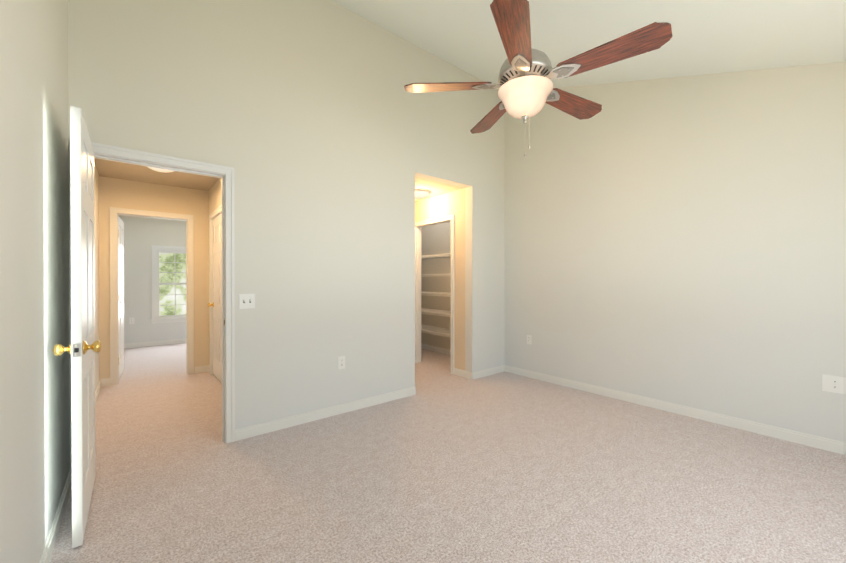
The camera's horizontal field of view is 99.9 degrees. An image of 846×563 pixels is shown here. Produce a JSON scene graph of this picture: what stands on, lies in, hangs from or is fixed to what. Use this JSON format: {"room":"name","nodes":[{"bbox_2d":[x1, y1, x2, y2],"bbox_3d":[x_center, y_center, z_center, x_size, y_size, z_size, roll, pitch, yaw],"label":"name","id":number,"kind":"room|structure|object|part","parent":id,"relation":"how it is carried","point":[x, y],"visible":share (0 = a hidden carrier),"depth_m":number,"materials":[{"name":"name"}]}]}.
{"room":"empty bedroom","nodes":[
{"label":"empty bedroom","id":0,"kind":"room"},
{"bbox_2d":[0,0,99,562],"bbox_3d":[-1.773,-0.745,1.566,0.168,3.950,6.470,0,0,-39],"label":"wall","id":1,"kind":"structure","parent":0,"point":[34,310],"depth_m":1.38,"materials":[{"name":"beige paint"}]},
{"bbox_2d":[39,338,845,562],"bbox_3d":[-1.554,1.179,3.575,6.000,0.085,9.290,0,0,-39],"label":"baseboard","id":2,"kind":"structure","parent":1,"relation":"attached to","point":[830,445],"depth_m":3.18,"materials":[{"name":"white wood"}]},
{"bbox_2d":[118,215,185,343],"bbox_3d":[-5.346,-0.071,6.547,3.900,2.560,0.120,0,0,-39],"label":"wall","id":3,"kind":"structure","parent":0,"point":[142,235],"depth_m":6.60,"materials":[{"name":"beige paint"}]},
{"bbox_2d":[129,318,133,323],"bbox_3d":[-5.313,0.719,6.494,0.070,0.115,0.008,0,0,-39],"label":"outlet","id":4,"kind":"object","parent":3,"relation":"attached to","point":[131,320],"visible":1,"depth_m":6.49,"materials":[{"name":"white plastic"}]},
{"bbox_2d":[151,245,185,323],"bbox_3d":[-4.736,0.055,7.017,1.016,1.471,0.165,0,0,-39],"label":"room window","id":5,"kind":"structure","parent":3,"relation":"in","point":[156,251],"depth_m":6.78,"materials":[{"name":"white wood"}]},
{"bbox_2d":[99,176,208,379],"bbox_3d":[-3.561,-0.062,4.364,4.140,2.560,0.120,0,0,-39],"label":"wall","id":6,"kind":"structure","parent":0,"point":[122,193],"depth_m":4.48,"materials":[{"name":"beige paint"}]},
{"bbox_2d":[118,216,123,378],"bbox_3d":[-3.928,0.198,4.605,0.035,2.015,0.700,0,0,-36],"label":"room door","id":7,"kind":"structure","parent":6,"relation":"in","point":[121,288],"depth_m":4.61,"materials":[{"name":"white wood"}]},
{"bbox_2d":[94,158,219,190],"bbox_3d":[-2.564,-1.278,3.534,1.102,0.120,2.420,0,0,-39],"label":"ceiling","id":8,"kind":"structure","parent":0,"point":[120,170],"depth_m":4.14,"materials":[{"name":"beige paint"}]},
{"bbox_2d":[148,167,173,172],"bbox_3d":[-2.699,-1.177,3.669,0.304,0.084,0.304,0,0,-39],"label":"hall light","id":9,"kind":"object","parent":8,"relation":"attached to","point":[160,170],"visible":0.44,"depth_m":3.65,"materials":[{"name":"white"}]},
{"bbox_2d":[209,178,220,364],"bbox_3d":[-2.091,-0.060,3.925,0.120,2.560,2.420,0,0,-39],"label":"wall","id":10,"kind":"structure","parent":0,"point":[214,197],"depth_m":4.48,"materials":[{"name":"beige paint"}]},
{"bbox_2d":[208,213,221,382],"bbox_3d":[-2.528,0.199,4.359,0.104,2.015,0.755,0,0,-39],"label":"hall door","id":11,"kind":"structure","parent":10,"relation":"in","point":[216,304],"depth_m":4.40,"materials":[{"name":"white wood"}]},
{"bbox_2d":[68,0,504,468],"bbox_3d":[-0.463,-0.754,3.613,4.452,3.950,0.120,0,0,-39],"label":"wall","id":12,"kind":"structure","parent":0,"point":[321,131],"depth_m":3.10,"materials":[{"name":"beige paint"}]},
{"bbox_2d":[91,142,234,443],"bbox_3d":[-1.832,0.179,2.498,0.888,2.093,0.154,0,0,-39],"label":"door frame","id":13,"kind":"structure","parent":12,"relation":"attached to","point":[225,174],"depth_m":2.72,"materials":[{"name":"white wood"}]},
{"bbox_2d":[52,106,100,547],"bbox_3d":[-1.831,0.209,1.923,0.168,2.015,0.770,0,0,-39],"label":"bedroom door","id":14,"kind":"structure","parent":13,"relation":"attached to","point":[83,347],"depth_m":1.65,"materials":[{"name":"white wood"}]},
{"bbox_2d":[239,294,254,308],"bbox_3d":[-1.374,0.155,2.781,0.116,0.115,0.020,0,0,-39],"label":"light switch","id":15,"kind":"object","parent":12,"relation":"attached to","point":[246,301],"visible":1,"depth_m":2.78,"materials":[{"name":"white plastic"}]},
{"bbox_2d":[338,356,344,368],"bbox_3d":[-0.754,0.752,3.299,0.070,0.115,0.008,0,0,-39],"label":"outlet","id":16,"kind":"object","parent":12,"relation":"attached to","point":[341,362],"visible":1,"depth_m":3.29,"materials":[{"name":"white plastic"}]},
{"bbox_2d":[421,222,450,349],"bbox_3d":[0.465,-0.068,5.919,0.100,2.560,2.270,0,0,-39],"label":"wall","id":17,"kind":"structure","parent":0,"point":[435,239],"depth_m":6.12,"materials":[{"name":"white paint"}]},
{"bbox_2d":[421,253,450,336],"bbox_3d":[0.296,0.200,5.704,0.432,1.242,2.146,0,0,-39],"label":"closet shelves","id":18,"kind":"object","parent":17,"relation":"attached to","point":[441,312],"visible":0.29,"depth_m":5.67,"materials":[{"name":"white wood"}]},
{"bbox_2d":[415,176,463,201],"bbox_3d":[-0.557,-1.245,5.130,0.905,0.120,2.350,0,0,-39],"label":"ceiling","id":19,"kind":"structure","parent":0,"point":[435,188],"depth_m":4.47,"materials":[{"name":"beige paint"}]},
{"bbox_2d":[415,189,430,198],"bbox_3d":[-0.043,-1.141,4.718,0.304,0.084,0.304,0,0,-39],"label":"light","id":20,"kind":"object","parent":19,"relation":"attached to","point":[421,194],"visible":0.73,"depth_m":4.62,"materials":[{"name":"white"}]},
{"bbox_2d":[415,188,464,369],"bbox_3d":[-0.206,-0.067,5.499,0.100,2.560,2.470,0,0,-39],"label":"wall","id":21,"kind":"structure","parent":0,"point":[447,204],"depth_m":4.62,"materials":[{"name":"beige paint"}]},
{"bbox_2d":[415,214,453,373],"bbox_3d":[0.170,0.169,5.039,0.134,2.093,0.886,0,0,-39],"label":"door frame","id":22,"kind":"structure","parent":21,"relation":"attached to","point":[450,218],"depth_m":5.30,"materials":[{"name":"white wood"}]},
{"bbox_2d":[50,343,845,562],"bbox_3d":[-1.516,1.251,3.607,6.340,0.060,9.530,0,0,-39],"label":"floor","id":23,"kind":"structure","parent":0,"point":[443,465],"depth_m":2.16,"materials":[{"name":"carpet"}]},
{"bbox_2d":[331,0,845,88],"bbox_3d":[0.742,-1.942,1.900,4.490,1.500,4.050,0,0,-39],"label":"ceiling","id":24,"kind":"structure","parent":0,"point":[715,36],"depth_m":2.77,"materials":[{"name":"white paint"}]},
{"bbox_2d":[404,0,671,156],"bbox_3d":[0.625,-1.364,2.044,1.313,1.193,1.329,0,0,-39],"label":"fan","id":25,"kind":"object","parent":24,"relation":"hanging from","point":[512,22],"depth_m":1.90,"materials":[{"name":"brown wood"}]},
{"bbox_3d":[0.585,-1.020,2.040,0.306,0.149,0.306,0,0,-39],"label":"main fan shade","id":26,"kind":"part","parent":25,"relation":"part of","materials":[{"name":"white glass"}]},
{"bbox_2d":[504,62,845,442],"bbox_3d":[2.395,-0.753,3.335,0.120,3.950,3.930,0,0,-39],"label":"wall","id":27,"kind":"structure","parent":0,"point":[679,240],"depth_m":3.21,"materials":[{"name":"beige paint"}]},
{"bbox_2d":[527,335,531,344],"bbox_3d":[1.348,0.740,4.519,0.008,0.115,0.070,0,0,-39],"label":"outlet","id":28,"kind":"object","parent":27,"relation":"attached to","point":[529,339],"visible":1,"depth_m":4.51,"materials":[{"name":"white plastic"}]},
{"bbox_2d":[822,374,845,393],"bbox_3d":[2.956,0.739,2.553,0.008,0.120,0.120,0,0,-39],"label":"outlet","id":29,"kind":"object","parent":27,"relation":"attached to","point":[834,384],"visible":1,"depth_m":2.56,"materials":[{"name":"white plastic"}]},
{"label":"outside","id":30,"kind":"structure","parent":0,"visible":0},
{"bbox_2d":[159,253,185,315],"bbox_3d":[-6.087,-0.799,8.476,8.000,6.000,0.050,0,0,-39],"label":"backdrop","id":31,"kind":"structure","parent":30,"point":[166,296],"depth_m":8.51,"materials":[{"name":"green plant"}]}
]}

